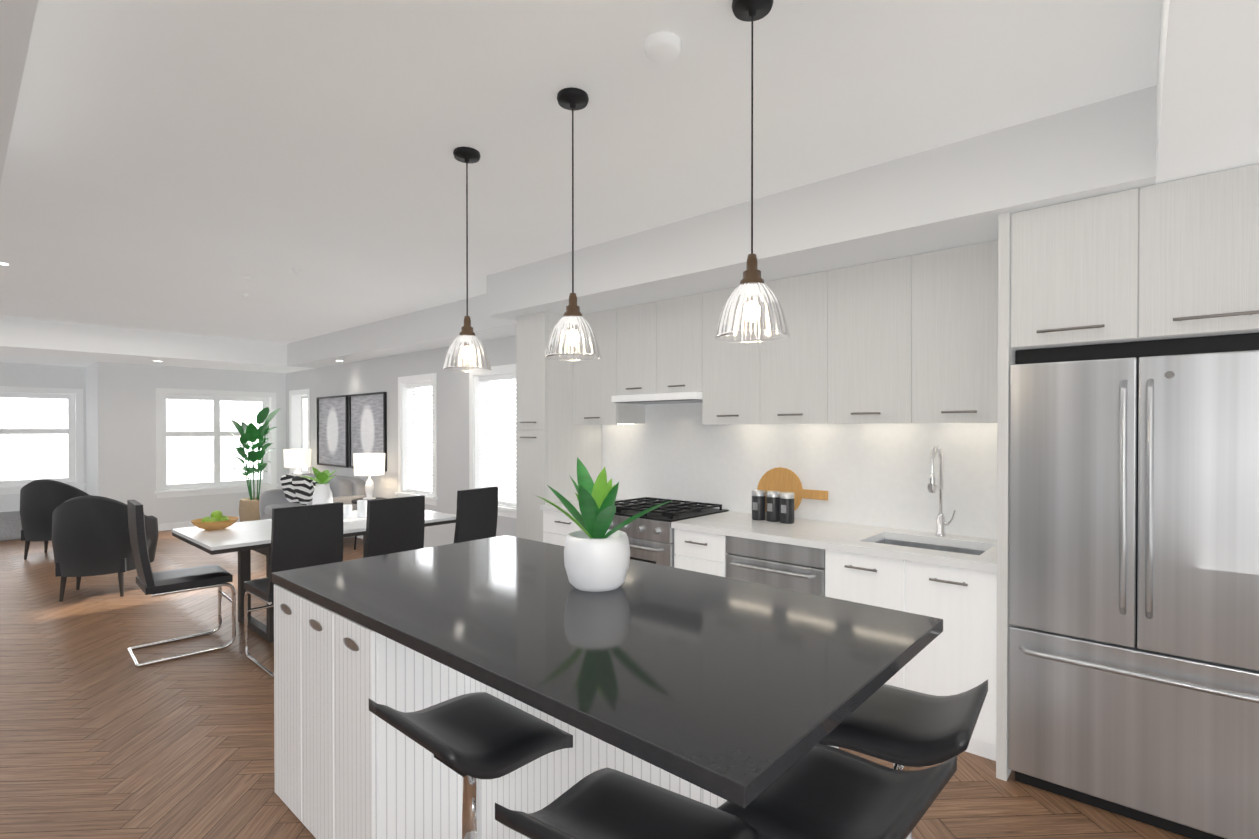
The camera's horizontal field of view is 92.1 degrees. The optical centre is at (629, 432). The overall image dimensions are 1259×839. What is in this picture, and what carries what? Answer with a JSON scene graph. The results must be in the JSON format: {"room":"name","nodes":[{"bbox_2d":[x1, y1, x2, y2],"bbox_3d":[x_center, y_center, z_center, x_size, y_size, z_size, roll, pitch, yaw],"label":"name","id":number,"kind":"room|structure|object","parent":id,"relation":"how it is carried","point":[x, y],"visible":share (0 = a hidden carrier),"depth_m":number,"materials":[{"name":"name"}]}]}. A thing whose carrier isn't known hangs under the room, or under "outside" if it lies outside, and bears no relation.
{"room":"kitchen","nodes":[
{"label":"kitchen","id":0,"kind":"room"},
{"bbox_2d":[0,362,83,511],"bbox_3d":[-9.496,0.057,7.736,0.220,2.820,4.260,0,1,42],"label":"wall","id":1,"kind":"structure","parent":0,"point":[11,374],"depth_m":8.67,"materials":[{"name":"paint"}]},
{"bbox_2d":[84,364,95,495],"bbox_3d":[-7.743,0.049,8.866,0.870,2.820,0.240,0,1,42],"label":"wall","id":2,"kind":"structure","parent":0,"point":[89,476],"depth_m":8.93,"materials":[{"name":"paint"}]},
{"bbox_2d":[92,362,283,523],"bbox_3d":[-6.613,0.046,9.298,0.240,2.820,2.350,0,1,42],"label":"wall","id":3,"kind":"structure","parent":0,"point":[119,415],"depth_m":8.74,"materials":[{"name":"paint"}]},
{"bbox_2d":[158,517,239,530],"bbox_3d":[-6.458,1.386,9.323,0.012,0.100,2.140,0,1,42],"label":"baseboard","id":4,"kind":"structure","parent":3,"relation":"attached to","point":[165,527],"depth_m":9.00,"materials":[{"name":"white wood"}]},
{"bbox_2d":[284,336,516,547],"bbox_3d":[-0.703,0.071,5.783,13.740,2.820,0.220,0,1,42],"label":"wall","id":5,"kind":"structure","parent":0,"point":[382,374],"depth_m":7.10,"materials":[{"name":"paint"}]},
{"bbox_2d":[0,364,516,518],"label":"window","id":6,"kind":"structure","parent":5,"relation":"in","point":[297,423],"depth_m":8.93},
{"bbox_2d":[406,381,432,493],"bbox_3d":[-2.501,0.059,7.342,0.708,1.330,0.060,0,1,42],"label":"window blind","id":7,"kind":"object","parent":6,"relation":"attached to","point":[417,385],"visible":0.65,"depth_m":7.38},
{"bbox_2d":[478,373,515,504],"bbox_3d":[-1.337,0.067,6.303,0.708,1.330,0.060,0,1,42],"label":"window blind","id":8,"kind":"object","parent":6,"relation":"attached to","point":[497,378],"visible":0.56,"depth_m":6.31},
{"bbox_2d":[316,395,348,467],"bbox_3d":[-4.344,-0.021,8.858,1.030,1.020,0.035,0,1,42],"label":"framed artwork","id":9,"kind":"object","parent":5,"relation":"attached to","point":[332,430],"visible":0.96,"depth_m":8.84,"materials":[{"name":"black metal"}]},
{"bbox_2d":[349,392,386,470],"bbox_3d":[-3.513,-0.015,8.116,1.040,1.020,0.035,0,1,42],"label":"framed artwork","id":10,"kind":"object","parent":5,"relation":"attached to","point":[367,422],"visible":0.88,"depth_m":8.10,"materials":[{"name":"black metal"}]},
{"bbox_2d":[573,309,644,423],"bbox_3d":[-0.167,-0.510,4.911,0.485,0.877,0.338,0,1,42],"label":"upper cabinet","id":11,"kind":"object","parent":5,"relation":"attached to","point":[592,378],"depth_m":4.76,"materials":[{"name":"wood"}]},
{"bbox_2d":[613,302,652,395],"bbox_3d":[0.161,-0.614,4.618,0.395,0.665,0.338,0,1,42],"label":"upper cabinet","id":12,"kind":"object","parent":5,"relation":"attached to","point":[632,325],"depth_m":4.51,"materials":[{"name":"wood"}]},
{"bbox_2d":[653,294,696,393],"bbox_3d":[0.455,-0.612,4.354,0.395,0.665,0.338,0,1,42],"label":"upper cabinet","id":13,"kind":"object","parent":5,"relation":"attached to","point":[675,319],"depth_m":4.25,"materials":[{"name":"wood"}]},
{"bbox_2d":[697,287,756,423],"bbox_3d":[0.767,-0.504,4.077,0.441,0.877,0.338,0,1,42],"label":"upper cabinet","id":14,"kind":"object","parent":5,"relation":"attached to","point":[726,371],"depth_m":3.98,"materials":[{"name":"wood"}]},
{"bbox_2d":[757,271,824,423],"bbox_3d":[1.095,-0.502,3.784,0.439,0.877,0.338,0,1,42],"label":"upper cabinet","id":15,"kind":"object","parent":5,"relation":"attached to","point":[791,370],"depth_m":3.65,"materials":[{"name":"wood"}]},
{"bbox_2d":[825,256,908,423],"bbox_3d":[1.431,-0.500,3.484,0.461,0.877,0.338,0,1,42],"label":"upper cabinet","id":16,"kind":"object","parent":5,"relation":"attached to","point":[867,305],"depth_m":3.36,"materials":[{"name":"wood"}]},
{"bbox_2d":[909,240,997,422],"bbox_3d":[1.778,-0.498,3.175,0.468,0.877,0.338,0,1,42],"label":"upper cabinet","id":17,"kind":"object","parent":5,"relation":"attached to","point":[911,339],"depth_m":3.07,"materials":[{"name":"wood"}]},
{"bbox_2d":[0,530,1190,838],"bbox_3d":[-3.333,1.478,3.678,15.691,0.002,7.540,0,1,42],"label":"floor","id":18,"kind":"structure","parent":0,"point":[102,736],"depth_m":3.01,"materials":[{"name":"brown wood"}]},
{"bbox_2d":[0,511,21,540],"bbox_3d":[-8.433,1.263,8.230,0.480,0.358,0.480,0,1,42],"label":"pouf","id":19,"kind":"object","parent":18,"relation":"on","point":[10,526],"visible":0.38,"depth_m":8.09,"materials":[{"name":"grey fabric"}]},
{"bbox_2d":[20,479,91,559],"bbox_3d":[-6.747,0.992,7.245,0.738,0.921,0.762,0,1,42],"label":"armchair","id":20,"kind":"object","parent":18,"relation":"on","point":[41,500],"visible":0.4,"depth_m":6.89,"materials":[{"name":"grey fabric"}]},
{"bbox_2d":[52,495,157,601],"bbox_3d":[-4.799,1.004,5.583,0.718,0.921,0.758,0,1,42],"label":"armchair","id":21,"kind":"object","parent":18,"relation":"on","point":[90,535],"visible":0.77,"depth_m":5.27,"materials":[{"name":"grey fabric"}]},
{"bbox_2d":[127,500,235,667],"bbox_3d":[-3.052,0.964,4.134,0.464,1.020,0.563,0,1,42],"label":"dining chair","id":22,"kind":"object","parent":18,"relation":"on","point":[154,584],"visible":1,"depth_m":4.01,"materials":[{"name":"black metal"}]},
{"bbox_2d":[229,407,280,521],"bbox_3d":[-5.787,0.514,9.324,0.659,1.843,0.676,0,1,42],"label":"plant","id":23,"kind":"object","parent":18,"relation":"on","point":[249,507],"visible":0.94,"depth_m":9.22,"materials":[{"name":"green plant"}]},
{"bbox_2d":[244,502,342,677],"bbox_3d":[-2.193,0.965,3.970,0.542,1.020,0.440,0,1,42],"label":"dining chair","id":24,"kind":"object","parent":18,"relation":"on","point":[303,536],"visible":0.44,"depth_m":3.79,"materials":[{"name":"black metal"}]},
{"bbox_2d":[259,473,366,537],"bbox_3d":[-4.252,1.009,8.196,1.840,0.869,0.860,0,1,42],"label":"sofa","id":25,"kind":"object","parent":18,"relation":"on","point":[297,489],"visible":0.44,"depth_m":8.14,"materials":[{"name":"grey fabric"}]},
{"bbox_2d":[171,510,455,642],"bbox_3d":[-2.428,1.092,4.864,1.040,0.752,1.820,0,1,42],"label":"dining table","id":26,"kind":"object","parent":18,"relation":"on","point":[243,539],"visible":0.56,"depth_m":4.46,"materials":[{"name":"white wood"}]},
{"bbox_2d":[191,510,238,529],"bbox_3d":[-3.096,0.649,4.533,0.300,0.136,0.300,0,1,42],"label":"fruit bowl","id":27,"kind":"object","parent":26,"relation":"on","point":[217,519],"visible":1,"depth_m":4.48,"materials":[{"name":"brown wood"}]},
{"bbox_2d":[302,467,337,504],"bbox_3d":[-2.534,0.496,4.923,0.241,0.436,0.298,0,1,42],"label":"vase","id":28,"kind":"object","parent":26,"relation":"on","point":[322,493],"visible":0.71,"depth_m":4.89,"materials":[{"name":"white ceramic"}]},
{"bbox_2d":[343,500,366,517],"bbox_3d":[-2.326,0.643,5.133,0.215,0.140,0.079,0,0,6],"label":"votive","id":29,"kind":"object","parent":26,"relation":"on","point":[361,509],"visible":0.9,"depth_m":5.10,"materials":[{"name":"white glass"}]},
{"bbox_2d":[351,497,385,549],"bbox_3d":[-3.239,1.139,7.560,0.410,0.621,0.410,0,1,42],"label":"side table","id":30,"kind":"object","parent":18,"relation":"on","point":[353,501],"visible":0.21,"depth_m":7.51,"materials":[{"name":"brown wood"}]},
{"bbox_2d":[353,453,384,499],"bbox_3d":[-3.239,0.544,7.556,0.370,0.565,0.370,0,1,42],"label":"table lamp","id":31,"kind":"object","parent":30,"relation":"on","point":[369,464],"visible":1,"depth_m":7.42,"materials":[{"name":"white fabric"}]},
{"bbox_2d":[364,495,424,557],"bbox_3d":[-1.805,0.962,4.375,0.556,1.020,0.456,0,1,42],"label":"dining chair","id":32,"kind":"object","parent":18,"relation":"on","point":[395,525],"visible":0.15,"depth_m":4.19,"materials":[{"name":"black leather"}]},
{"bbox_2d":[369,692,572,838],"bbox_3d":[-0.424,1.100,1.628,0.420,0.783,0.420,0,1,42],"label":"bar stool","id":33,"kind":"object","parent":18,"relation":"on","point":[472,739],"visible":1,"depth_m":1.58,"materials":[{"name":"black leather"}]},
{"bbox_2d":[452,486,497,543],"bbox_3d":[-1.422,0.957,5.000,0.542,1.020,0.440,0,0,32],"label":"dining chair","id":34,"kind":"object","parent":18,"relation":"on","point":[476,513],"visible":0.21,"depth_m":4.84,"materials":[{"name":"black leather"}]},
{"bbox_2d":[272,579,837,838],"bbox_3d":[-0.364,1.053,2.295,1.880,0.868,1.181,0,1,42],"label":"kitchen island","id":35,"kind":"object","parent":18,"relation":"on","point":[343,771],"depth_m":2.03,"materials":[{"name":"white wood"}]},
{"bbox_2d":[271,535,942,807],"bbox_3d":[-0.248,0.598,2.190,2.230,0.040,1.180,0,1,42],"label":"island countertop","id":36,"kind":"structure","parent":35,"relation":"on","point":[719,685],"depth_m":1.67,"materials":[{"name":"black stone"}]},
{"bbox_2d":[535,457,671,591],"bbox_3d":[-0.086,0.336,2.235,0.540,0.480,0.417,0,1,42],"label":"potted plant","id":37,"kind":"object","parent":36,"relation":"on","point":[596,554],"visible":1,"depth_m":2.19,"materials":[{"name":"white ceramic"}]},
{"bbox_2d":[516,311,601,541],"bbox_3d":[-0.596,0.258,5.081,0.366,2.417,0.664,0,1,42],"label":"pantry","id":38,"kind":"object","parent":18,"relation":"on","point":[553,442],"visible":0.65,"depth_m":4.86,"materials":[{"name":"wood"}]},
{"bbox_2d":[543,511,581,545],"bbox_3d":[-0.262,1.035,4.792,0.517,0.868,0.658,0,1,42],"label":"base cabinet","id":39,"kind":"object","parent":18,"relation":"on","point":[556,527],"depth_m":4.60,"materials":[{"name":"wood"}]},
{"bbox_2d":[540,499,636,514],"bbox_3d":[-0.272,0.578,4.778,0.517,0.039,0.688,0,1,42],"label":"countertop","id":40,"kind":"structure","parent":39,"relation":"on","point":[546,507],"depth_m":4.65,"materials":[{"name":"white stone"}]},
{"bbox_2d":[495,767,757,838],"bbox_3d":[0.010,1.103,1.213,0.448,0.783,0.422,0,1,42],"label":"bar stool","id":41,"kind":"object","parent":18,"relation":"on","point":[607,803],"visible":1,"depth_m":1.24,"materials":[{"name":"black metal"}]},
{"bbox_2d":[608,497,728,566],"bbox_3d":[0.186,0.992,4.330,0.758,0.960,0.750,0,1,42],"label":"range","id":42,"kind":"object","parent":18,"relation":"on","point":[650,535],"visible":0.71,"depth_m":4.03,"materials":[{"name":"silver metal"}]},
{"bbox_2d":[674,531,759,576],"bbox_3d":[0.645,1.041,3.982,0.384,0.868,0.658,0,1,42],"label":"base cabinet","id":43,"kind":"object","parent":18,"relation":"on","point":[696,552],"depth_m":3.72,"materials":[{"name":"wood"}]},
{"bbox_2d":[672,511,996,574],"bbox_3d":[1.163,0.588,3.496,1.801,0.039,0.688,0,1,42],"label":"countertop","id":44,"kind":"structure","parent":43,"relation":"on","point":[850,538],"depth_m":3.36,"materials":[{"name":"white stone"}]},
{"bbox_2d":[752,490,794,523],"bbox_3d":[0.917,0.469,3.877,0.291,0.190,0.104,0,1,42],"label":"canister set","id":45,"kind":"object","parent":44,"relation":"on","point":[774,506],"visible":1,"depth_m":3.84,"materials":[{"name":"black metal"}]},
{"bbox_2d":[757,467,827,510],"bbox_3d":[1.062,0.396,3.986,0.500,0.328,0.068,0,1,42],"label":"cutting board","id":46,"kind":"object","parent":44,"relation":"on","point":[780,479],"visible":0.67,"depth_m":4.00,"materials":[{"name":"brown wood"}]},
{"bbox_2d":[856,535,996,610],"bbox_3d":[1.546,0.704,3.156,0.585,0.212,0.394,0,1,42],"label":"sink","id":47,"kind":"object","parent":44,"relation":"in","point":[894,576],"depth_m":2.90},
{"bbox_2d":[927,445,955,535],"bbox_3d":[1.683,0.319,3.268,0.108,0.500,0.222,0,1,42],"label":"kitchen faucet","id":48,"kind":"object","parent":44,"relation":"on","point":[932,487],"visible":1,"depth_m":3.33,"materials":[{"name":"silver metal"}]},
{"bbox_2d":[726,536,824,595],"bbox_3d":[0.999,1.043,3.627,0.608,0.868,0.716,0,1,42],"label":"dishwasher","id":49,"kind":"object","parent":18,"relation":"on","point":[791,567],"visible":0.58,"depth_m":3.37,"materials":[{"name":"metal"}]},
{"bbox_2d":[717,744,956,838],"bbox_3d":[0.450,1.103,1.323,0.420,0.783,0.420,0,1,42],"label":"bar stool","id":50,"kind":"object","parent":18,"relation":"on","point":[819,791],"visible":0.77,"depth_m":1.28,"materials":[{"name":"black leather"}]},
{"bbox_2d":[825,579,915,686],"bbox_3d":[1.398,1.179,3.311,0.400,0.600,0.658,0,1,42],"label":"base cabinet","id":51,"kind":"object","parent":18,"relation":"on","point":[852,593],"depth_m":3.02,"materials":[{"name":"wood"}]},
{"bbox_2d":[817,680,987,838],"bbox_3d":[0.761,1.100,1.695,0.418,0.783,0.431,0,1,42],"label":"bar stool","id":52,"kind":"object","parent":18,"relation":"on","point":[899,728],"visible":0.65,"depth_m":1.60,"materials":[{"name":"black leather"}]},
{"bbox_2d":[900,595,996,760],"bbox_3d":[1.696,1.181,3.045,0.400,0.600,0.658,0,1,42],"label":"base cabinet","id":53,"kind":"object","parent":18,"relation":"on","point":[964,655],"depth_m":2.77,"materials":[{"name":"wood"}]},
{"bbox_2d":[996,164,1258,780],"bbox_3d":[2.386,0.278,2.358,1.529,2.417,0.754,0,1,42],"label":"cabinet","id":54,"kind":"object","parent":18,"relation":"on","point":[1175,259],"visible":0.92,"depth_m":2.34,"materials":[{"name":"wood"}]},
{"bbox_2d":[1008,332,1258,838],"bbox_3d":[2.143,0.564,2.547,0.830,1.842,0.799,0,1,42],"label":"refrigerator","id":55,"kind":"object","parent":18,"relation":"on","point":[1133,690],"visible":1,"depth_m":2.28,"materials":[{"name":"silver metal"}]},
{"bbox_3d":[-4.992,1.128,9.125,0.410,0.621,0.410,0,1,42],"label":"side table","id":56,"kind":"object","parent":18,"relation":"on","visible":0},
{"bbox_2d":[283,449,310,473],"bbox_3d":[-4.992,0.533,9.121,0.370,0.565,0.370,0,1,42],"label":"table lamp","id":57,"kind":"object","parent":56,"relation":"on","point":[296,458],"visible":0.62,"depth_m":8.98,"materials":[{"name":"white fabric"}]},
{"bbox_2d":[0,0,1258,372],"bbox_3d":[-3.331,-1.168,3.657,14.800,0.450,6.840,0,1,42],"label":"ceiling","id":58,"kind":"structure","parent":0,"point":[172,172],"depth_m":2.58,"materials":[{"name":"paint"}]},
{"bbox_2d":[0,262,461,361],"bbox_3d":[-5.247,-1.124,6.165,5.116,0.334,4.946,0,1,42],"label":"recessed light","id":59,"kind":"object","parent":58,"relation":"in","point":[4,264],"visible":0.71,"depth_m":4.63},
{"bbox_2d":[442,147,491,371],"bbox_3d":[-0.735,-0.775,2.745,0.216,0.982,0.216,0,1,42],"label":"pendant light","id":60,"kind":"object","parent":58,"relation":"hanging from","point":[467,336],"visible":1,"depth_m":2.72,"materials":[{"name":"clear glass"}]},
{"bbox_2d":[544,87,601,360],"bbox_3d":[-0.213,-0.771,2.279,0.216,0.982,0.216,0,1,42],"label":"pendant light","id":61,"kind":"object","parent":58,"relation":"hanging from","point":[572,99],"visible":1,"depth_m":2.25,"materials":[{"name":"clear glass"}]},
{"bbox_2d":[644,31,681,63],"bbox_3d":[0.108,-1.243,1.966,0.122,0.034,0.122,0,0,33],"label":"smoke detector","id":62,"kind":"object","parent":58,"relation":"attached to","point":[662,47],"depth_m":1.94,"materials":[{"name":"white plastic"}]},
{"bbox_2d":[715,0,789,342],"bbox_3d":[0.358,-0.768,1.770,0.216,0.982,0.216,0,1,42],"label":"pendant light","id":63,"kind":"object","parent":58,"relation":"hanging from","point":[752,286],"visible":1,"depth_m":1.75,"materials":[{"name":"clear glass"}]},
{"bbox_2d":[611,392,701,404],"bbox_3d":[0.288,-0.249,4.466,0.786,0.056,0.398,0,1,42],"label":"range hood","id":64,"kind":"object","parent":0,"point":[673,398],"visible":0.79,"depth_m":4.31,"materials":[{"name":"metal"}]},
{"label":"outside","id":65,"kind":"structure","parent":0,"visible":0},
{"bbox_2d":[0,379,515,497],"bbox_3d":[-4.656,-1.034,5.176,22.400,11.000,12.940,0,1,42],"label":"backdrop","id":66,"kind":"structure","parent":65,"point":[45,456],"depth_m":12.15,"materials":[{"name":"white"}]}
]}

